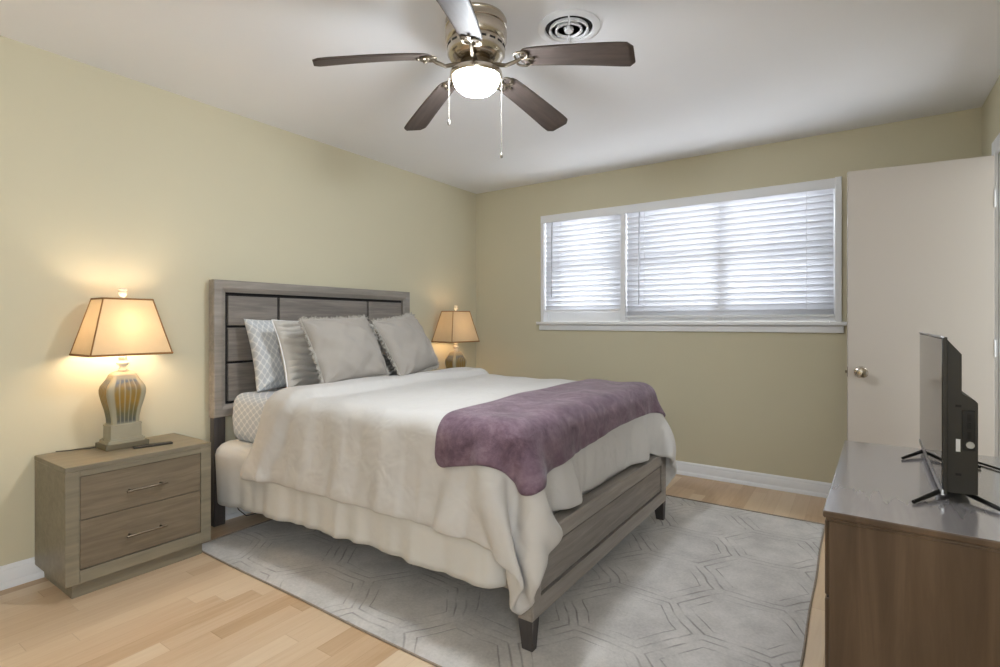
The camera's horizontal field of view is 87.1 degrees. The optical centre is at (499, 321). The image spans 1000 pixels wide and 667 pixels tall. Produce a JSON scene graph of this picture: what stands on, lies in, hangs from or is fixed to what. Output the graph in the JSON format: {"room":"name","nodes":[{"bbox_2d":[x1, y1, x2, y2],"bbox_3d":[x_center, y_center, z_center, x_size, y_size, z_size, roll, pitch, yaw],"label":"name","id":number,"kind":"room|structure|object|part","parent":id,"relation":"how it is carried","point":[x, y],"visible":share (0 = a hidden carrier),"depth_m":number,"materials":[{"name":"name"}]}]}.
{"room":"bedroom","nodes":[
{"label":"bedroom","id":0,"kind":"room"},
{"bbox_2d":[0,36,475,565],"bbox_3d":[-1.776,-0.044,3.053,0.120,2.440,5.520,0,0,34],"label":"wall","id":1,"kind":"structure","parent":0,"point":[109,182],"depth_m":2.83,"materials":[{"name":"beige paint"}]},
{"bbox_2d":[0,506,250,590],"bbox_3d":[-1.748,1.127,2.962,0.028,0.098,5.400,0,0,34],"label":"baseboard","id":2,"kind":"structure","parent":1,"relation":"attached to","point":[17,573],"depth_m":2.37,"materials":[{"name":"white paint"}]},
{"bbox_2d":[0,474,826,666],"bbox_3d":[0.295,1.206,1.635,5.140,0.060,5.520,0,0,34],"label":"floor","id":3,"kind":"structure","parent":0,"point":[200,610],"depth_m":2.06,"materials":[{"name":"brown wood"}]},
{"bbox_2d":[35,433,210,598],"bbox_3d":[-1.790,0.893,2.537,0.423,0.565,0.598,0,0,34],"label":"nightstand","id":4,"kind":"object","parent":3,"relation":"on","point":[103,519],"visible":0.95,"depth_m":2.38,"materials":[{"name":"beige wood"}]},
{"bbox_2d":[56,288,172,451],"bbox_3d":[-1.874,0.222,2.569,0.262,0.777,0.408,0,0,34],"label":"table lamp","id":5,"kind":"object","parent":4,"relation":"on","point":[122,327],"visible":1,"depth_m":2.53,"materials":[{"name":"cream fabric shade"},{"name":"stone resin"},{"name":"weathered pewter"}]},
{"bbox_3d":[-2.018,0.606,2.504,0.151,0.007,0.011,0,0,-32],"label":"cord","id":6,"kind":"part","parent":5,"relation":"part of","materials":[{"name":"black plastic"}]},
{"bbox_3d":[-1.859,0.022,2.591,0.252,0.267,0.344,0,0,34],"label":"lamp shade","id":7,"kind":"part","parent":5,"relation":"part of","materials":[{"name":"beige fabric"}]},
{"bbox_3d":[-1.859,0.022,2.591,0.262,0.276,0.354,0,0,34],"label":"shade trim","id":8,"kind":"part","parent":5,"relation":"part of","materials":[{"name":"brown fabric"}]},
{"bbox_3d":[-1.652,0.949,2.443,0.021,0.206,0.492,0,0,34],"label":"drawer","id":9,"kind":"part","parent":4,"relation":"part of","materials":[{"name":"beige wood"}]},
{"bbox_3d":[-1.652,0.751,2.443,0.021,0.184,0.492,0,0,34],"label":"drawer","id":10,"kind":"part","parent":4,"relation":"part of","materials":[{"name":"beige wood"}]},
{"bbox_3d":[-1.630,0.962,2.427,0.034,0.010,0.166,0,0,34],"label":"handle","id":11,"kind":"part","parent":4,"relation":"part of","materials":[{"name":"grey metal"}]},
{"bbox_3d":[-1.630,0.760,2.427,0.034,0.010,0.166,0,0,34],"label":"handle","id":12,"kind":"part","parent":4,"relation":"part of","materials":[{"name":"grey metal"}]},
{"bbox_2d":[133,441,172,448],"bbox_3d":[-1.711,0.606,2.595,0.164,0.010,0.040,0,0,-44],"label":"remote control","id":13,"kind":"object","parent":4,"relation":"on","point":[166,442],"visible":1,"depth_m":2.58,"materials":[{"name":"black plastic"}]},
{"bbox_2d":[202,495,824,666],"bbox_3d":[0.136,1.171,2.895,2.722,0.010,2.227,0,0,34],"label":"area rug","id":14,"kind":"object","parent":3,"relation":"on","point":[705,584],"visible":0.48,"depth_m":2.25,"materials":[{"name":"grey carpet"}]},
{"bbox_2d":[209,279,665,651],"bbox_3d":[-0.344,0.466,3.079,2.150,1.420,1.584,0,0,34],"label":"bed","id":15,"kind":"object","parent":14,"relation":"on","point":[609,512],"visible":0.4,"depth_m":3.02,"materials":[{"name":"grey wood"}]},
{"bbox_3d":[-1.637,0.853,3.051,0.046,0.646,0.065,0,0,34],"label":"leg","id":16,"kind":"part","parent":15,"relation":"part of","materials":[{"name":"brown wood"}]},
{"bbox_3d":[-1.510,0.133,3.215,0.020,0.197,0.314,0,0,34],"label":"panel","id":17,"kind":"part","parent":15,"relation":"part of","materials":[{"name":"grey wood"}]},
{"bbox_3d":[-1.510,-0.067,3.215,0.020,0.174,0.314,0,0,34],"label":"panel","id":18,"kind":"part","parent":15,"relation":"part of","materials":[{"name":"grey wood"}]},
{"bbox_3d":[-1.510,0.354,3.215,0.020,0.219,0.314,0,0,34],"label":"panel","id":19,"kind":"part","parent":15,"relation":"part of","materials":[{"name":"grey wood"}]},
{"bbox_3d":[-1.207,0.153,3.670,0.058,0.794,1.584,0,0,34],"label":"headboard","id":20,"kind":"part","parent":15,"relation":"part of","materials":[{"name":"grey wood"}]},
{"bbox_3d":[-1.208,-0.067,3.655,0.020,0.174,0.716,0,0,34],"label":"panel","id":21,"kind":"part","parent":15,"relation":"part of","materials":[{"name":"grey wood"}]},
{"bbox_3d":[-0.900,-0.067,4.105,0.020,0.174,0.340,0,0,34],"label":"panel","id":22,"kind":"part","parent":15,"relation":"part of","materials":[{"name":"grey wood"}]},
{"bbox_2d":[215,439,630,588],"bbox_3d":[-0.347,0.847,3.097,2.062,0.345,1.668,0,0,34],"label":"bed skirt","id":23,"kind":"object","parent":15,"relation":"on","point":[463,559],"visible":0.23,"depth_m":2.31,"materials":[{"name":"white fabric"}]},
{"bbox_2d":[233,388,282,442],"bbox_3d":[-0.326,0.541,3.078,1.942,0.274,1.522,0,0,34],"label":"mattress","id":24,"kind":"object","parent":23,"relation":"on","point":[248,407],"visible":0.08,"depth_m":2.90,"materials":[{"name":"fabric"}]},
{"bbox_2d":[244,319,286,391],"bbox_3d":[-1.277,0.191,3.281,0.220,0.421,0.603,0,0,31],"label":"bed pillow","id":25,"kind":"object","parent":24,"relation":"on","point":[265,349],"visible":0.37,"depth_m":3.06,"materials":[{"name":"fabric"}]},
{"bbox_2d":[271,320,320,386],"bbox_3d":[-1.091,0.187,3.245,0.244,0.404,0.627,0,0,29],"label":"ruffled pillow","id":26,"kind":"object","parent":24,"relation":"on","point":[299,367],"visible":0.37,"depth_m":3.01,"materials":[{"name":"cotton"},{"name":"linen fabric"}]},
{"bbox_2d":[370,325,396,375],"bbox_3d":[-0.807,0.196,3.726,0.240,0.387,0.513,0,0,41],"label":"ruffled pillow","id":27,"kind":"object","parent":24,"relation":"on","point":[388,363],"visible":0.05,"depth_m":3.61,"materials":[{"name":"fabric"}]},
{"bbox_2d":[240,367,676,614],"bbox_3d":[-0.111,0.697,3.002,1.811,0.743,1.853,0,0,34],"label":"comforter","id":28,"kind":"object","parent":24,"relation":"on","point":[365,442],"visible":0.68,"depth_m":2.32,"materials":[{"name":"beige fabric"}]},
{"bbox_2d":[298,314,390,383],"bbox_3d":[-0.910,0.160,3.114,0.258,0.420,0.555,0,0,29],"label":"cushion","id":29,"kind":"object","parent":28,"relation":"on","point":[341,348],"visible":0.88,"depth_m":3.00,"materials":[{"name":"fabric"}]},
{"bbox_2d":[371,312,439,375],"bbox_3d":[-0.614,0.153,3.507,0.261,0.449,0.560,0,0,17],"label":"cushion","id":30,"kind":"object","parent":28,"relation":"on","point":[402,338],"visible":0.93,"depth_m":3.38,"materials":[{"name":"fabric"}]},
{"bbox_2d":[435,379,665,495],"bbox_3d":[0.369,0.542,2.642,0.527,0.379,1.737,0,0,34],"label":"throw blanket","id":31,"kind":"object","parent":28,"relation":"on","point":[524,436],"visible":0.96,"depth_m":2.07,"materials":[{"name":"purple fabric"}]},
{"bbox_3d":[0.103,1.111,1.887,0.062,0.110,0.048,0,0,34],"label":"leg","id":32,"kind":"part","parent":15,"relation":"part of","materials":[{"name":"brown wood"}]},
{"bbox_3d":[0.524,0.913,2.500,0.064,0.290,1.535,0,0,34],"label":"footboard","id":33,"kind":"part","parent":15,"relation":"part of","materials":[{"name":"grey wood"}]},
{"bbox_3d":[0.536,0.913,2.491,0.013,0.142,1.389,0,0,34],"label":"panel","id":34,"kind":"part","parent":15,"relation":"part of","materials":[{"name":"grey wood"}]},
{"bbox_3d":[0.943,1.111,3.114,0.062,0.110,0.048,0,0,34],"label":"leg","id":35,"kind":"part","parent":15,"relation":"part of","materials":[{"name":"brown wood"}]},
{"bbox_2d":[823,440,999,666],"bbox_3d":[1.315,0.826,1.573,0.524,0.700,0.975,0,0,36],"label":"dresser","id":36,"kind":"object","parent":3,"relation":"on","point":[908,584],"visible":0.98,"depth_m":1.27,"materials":[{"name":"brown wood"}]},
{"bbox_3d":[0.973,0.606,1.533,0.011,0.190,0.450,0,0,36],"label":"drawer","id":37,"kind":"part","parent":36,"relation":"part of","materials":[{"name":"brown wood"}]},
{"bbox_3d":[0.973,0.806,1.533,0.011,0.190,0.450,0,0,36],"label":"drawer","id":38,"kind":"part","parent":36,"relation":"part of","materials":[{"name":"brown wood"}]},
{"bbox_3d":[1.316,0.498,1.572,0.514,0.009,0.965,0,0,36],"label":"moulding","id":39,"kind":"part","parent":36,"relation":"part of","materials":[{"name":"brown wood"}]},
{"bbox_2d":[901,332,999,510],"bbox_3d":[1.505,0.257,1.571,0.478,0.437,0.810,0,0,35],"label":"television","id":40,"kind":"object","parent":36,"relation":"on","point":[948,441],"visible":1,"depth_m":1.39,"materials":[{"name":"black plastic"}]},
{"bbox_3d":[1.221,0.283,1.371,0.026,0.105,0.003,0,0,35],"label":"port panel","id":41,"kind":"part","parent":40,"relation":"part of","materials":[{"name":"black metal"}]},
{"bbox_2d":[966,442,974,448],"bbox_3d":[1.221,0.320,1.366,0.017,0.017,0.006,0,0,35],"label":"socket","id":42,"kind":"object","parent":40,"relation":"attached to","point":[970,445],"depth_m":1.36,"materials":[{"name":"white plastic"}]},
{"bbox_3d":[-0.336,0.897,4.661,0.423,0.537,0.598,0,0,34],"label":"nightstand","id":43,"kind":"object","parent":3,"relation":"on","visible":0},
{"bbox_2d":[431,305,479,368],"bbox_3d":[-0.412,0.240,4.674,0.262,0.777,0.408,0,0,40],"label":"table lamp","id":44,"kind":"object","parent":43,"relation":"on","point":[455,327],"visible":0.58,"depth_m":4.62,"materials":[{"name":"brown fabric"}]},
{"bbox_3d":[-0.395,0.040,4.695,0.252,0.267,0.344,0,0,40],"label":"lamp shade","id":45,"kind":"part","parent":44,"relation":"part of","materials":[{"name":"beige fabric"}]},
{"bbox_3d":[-0.395,0.041,4.695,0.262,0.276,0.354,0,0,40],"label":"shade trim","id":46,"kind":"part","parent":44,"relation":"part of","materials":[{"name":"brown fabric"}]},
{"bbox_2d":[0,0,999,193],"bbox_3d":[0.295,-1.294,1.635,5.140,0.060,5.520,0,0,34],"label":"ceiling","id":47,"kind":"structure","parent":0,"point":[706,77],"depth_m":2.67,"materials":[{"name":"paint"}]},
{"bbox_2d":[312,0,635,157],"bbox_3d":[-0.072,-0.975,2.217,1.249,0.579,1.233,0,0,34],"label":"ceiling fan","id":48,"kind":"object","parent":47,"relation":"hanging from","point":[475,32],"visible":1,"depth_m":2.11,"materials":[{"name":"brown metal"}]},
{"bbox_3d":[-0.501,-1.039,2.086,0.456,0.085,0.125,0,14,-16],"label":"blade","id":49,"kind":"part","parent":48,"relation":"part of","materials":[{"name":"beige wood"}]},
{"bbox_3d":[-0.332,-1.039,2.547,0.125,0.085,0.456,-17,9,-33],"label":"blade","id":50,"kind":"part","parent":48,"relation":"part of","materials":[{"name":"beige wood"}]},
{"bbox_3d":[-0.138,-1.039,1.784,0.125,0.085,0.456,14,1,5],"label":"blade","id":51,"kind":"part","parent":48,"relation":"part of","materials":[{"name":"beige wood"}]},
{"bbox_3d":[-0.100,-0.991,2.200,0.195,0.077,0.195,0,0,34],"label":"lamp shade","id":52,"kind":"part","parent":48,"relation":"part of","materials":[{"name":"white glass"}]},
{"bbox_3d":[0.006,-0.856,2.200,0.012,0.342,0.012,0,0,34],"label":"pull chain","id":53,"kind":"part","parent":48,"relation":"part of","materials":[{"name":"white metal"}]},
{"bbox_3d":[0.159,-1.039,2.528,0.125,0.085,0.456,-18,-11,37],"label":"blade","id":54,"kind":"part","parent":48,"relation":"part of","materials":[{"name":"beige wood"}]},
{"bbox_3d":[0.292,-1.039,2.055,0.456,0.085,0.125,0,-14,20],"label":"blade","id":55,"kind":"part","parent":48,"relation":"part of","materials":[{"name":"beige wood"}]},
{"bbox_2d":[538,9,599,43],"bbox_3d":[0.295,-1.253,2.254,0.266,0.022,0.266,0,0,7],"label":"ceiling vent","id":56,"kind":"object","parent":47,"relation":"in","point":[565,26],"visible":0.99,"depth_m":2.23,"materials":[{"name":"white metal"}]},
{"bbox_2d":[476,107,981,482],"bbox_3d":[1.375,-0.044,4.168,3.820,2.440,0.120,0,0,34],"label":"wall","id":57,"kind":"structure","parent":0,"point":[761,402],"depth_m":3.94,"materials":[{"name":"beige paint"}]},
{"bbox_2d":[536,176,846,332],"bbox_3d":[1.341,-0.445,4.164,2.352,1.037,0.165,0,0,34],"label":"window","id":58,"kind":"structure","parent":57,"relation":"in","point":[582,320],"depth_m":4.03,"materials":[{"name":"white paint"}]},
{"bbox_2d":[545,214,620,311],"bbox_3d":[0.707,-0.517,4.569,0.720,0.850,0.076,0,0,34],"label":"window blind","id":59,"kind":"object","parent":58,"relation":"attached to","point":[583,259],"visible":0.96,"depth_m":4.56,"materials":[{"name":"white paint"}]},
{"bbox_3d":[0.713,-0.100,4.578,0.720,0.016,0.048,0,0,34],"label":"rail","id":60,"kind":"part","parent":59,"relation":"part of","materials":[{"name":"white paint"}]},
{"bbox_3d":[0.751,-0.473,4.633,0.728,0.942,0.046,0,0,34],"label":"sash","id":61,"kind":"part","parent":58,"relation":"part of","materials":[{"name":"white paint"}]},
{"bbox_3d":[1.383,-0.473,4.200,0.729,0.942,0.046,0,0,34],"label":"sash","id":62,"kind":"part","parent":58,"relation":"part of","materials":[{"name":"white paint"}]},
{"bbox_3d":[1.324,0.036,4.139,2.352,0.076,0.105,0,0,34],"label":"sill","id":63,"kind":"part","parent":58,"relation":"part of","materials":[{"name":"white paint"}]},
{"bbox_2d":[626,188,834,317],"bbox_3d":[1.641,-0.489,3.931,1.450,0.906,0.076,0,0,34],"label":"window blind","id":64,"kind":"object","parent":58,"relation":"attached to","point":[768,256],"visible":0.98,"depth_m":3.87,"materials":[{"name":"white paint"}]},
{"bbox_3d":[1.180,-0.471,4.258,0.003,0.851,0.056,0,0,34],"label":"ladder cord","id":65,"kind":"part","parent":64,"relation":"part of","materials":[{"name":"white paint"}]},
{"bbox_3d":[1.646,-0.044,3.939,1.450,0.016,0.048,0,0,34],"label":"rail","id":66,"kind":"part","parent":64,"relation":"part of","materials":[{"name":"white paint"}]},
{"bbox_3d":[2.112,-0.471,3.620,0.003,0.851,0.056,0,0,34],"label":"ladder cord","id":67,"kind":"part","parent":64,"relation":"part of","materials":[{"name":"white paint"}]},
{"bbox_3d":[1.991,-0.473,3.784,0.715,0.942,0.046,0,0,34],"label":"sash","id":68,"kind":"part","parent":58,"relation":"part of","materials":[{"name":"white paint"}]},
{"bbox_2d":[676,460,830,497],"bbox_3d":[1.292,1.127,4.135,3.720,0.098,0.028,0,0,34],"label":"baseboard","id":69,"kind":"structure","parent":57,"relation":"attached to","point":[756,479],"depth_m":3.77,"materials":[{"name":"white paint"}]},
{"bbox_2d":[982,76,999,156],"bbox_3d":[1.355,-0.044,0.837,0.110,2.440,5.400,0,0,34],"label":"wall","id":70,"kind":"structure","parent":0,"point":[990,108],"depth_m":2.89,"materials":[{"name":"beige paint"}]},
{"bbox_2d":[845,155,995,456],"bbox_3d":[2.264,0.154,2.863,0.648,2.020,0.175,0,0,28],"label":"door","id":71,"kind":"structure","parent":70,"relation":"in","point":[920,237],"depth_m":2.85,"materials":[{"name":"paint"}]},
{"bbox_3d":[2.043,0.283,2.981,0.066,0.066,0.175,0,0,28],"label":"knob","id":72,"kind":"part","parent":71,"relation":"part of","materials":[{"name":"silver metal"}]},
{"bbox_2d":[991,133,999,456],"bbox_3d":[2.421,0.116,2.410,0.128,2.120,0.810,0,0,34],"label":"trim","id":73,"kind":"structure","parent":70,"relation":"attached to","point":[995,146],"depth_m":2.71,"materials":[{"name":"white paint"}]}
]}

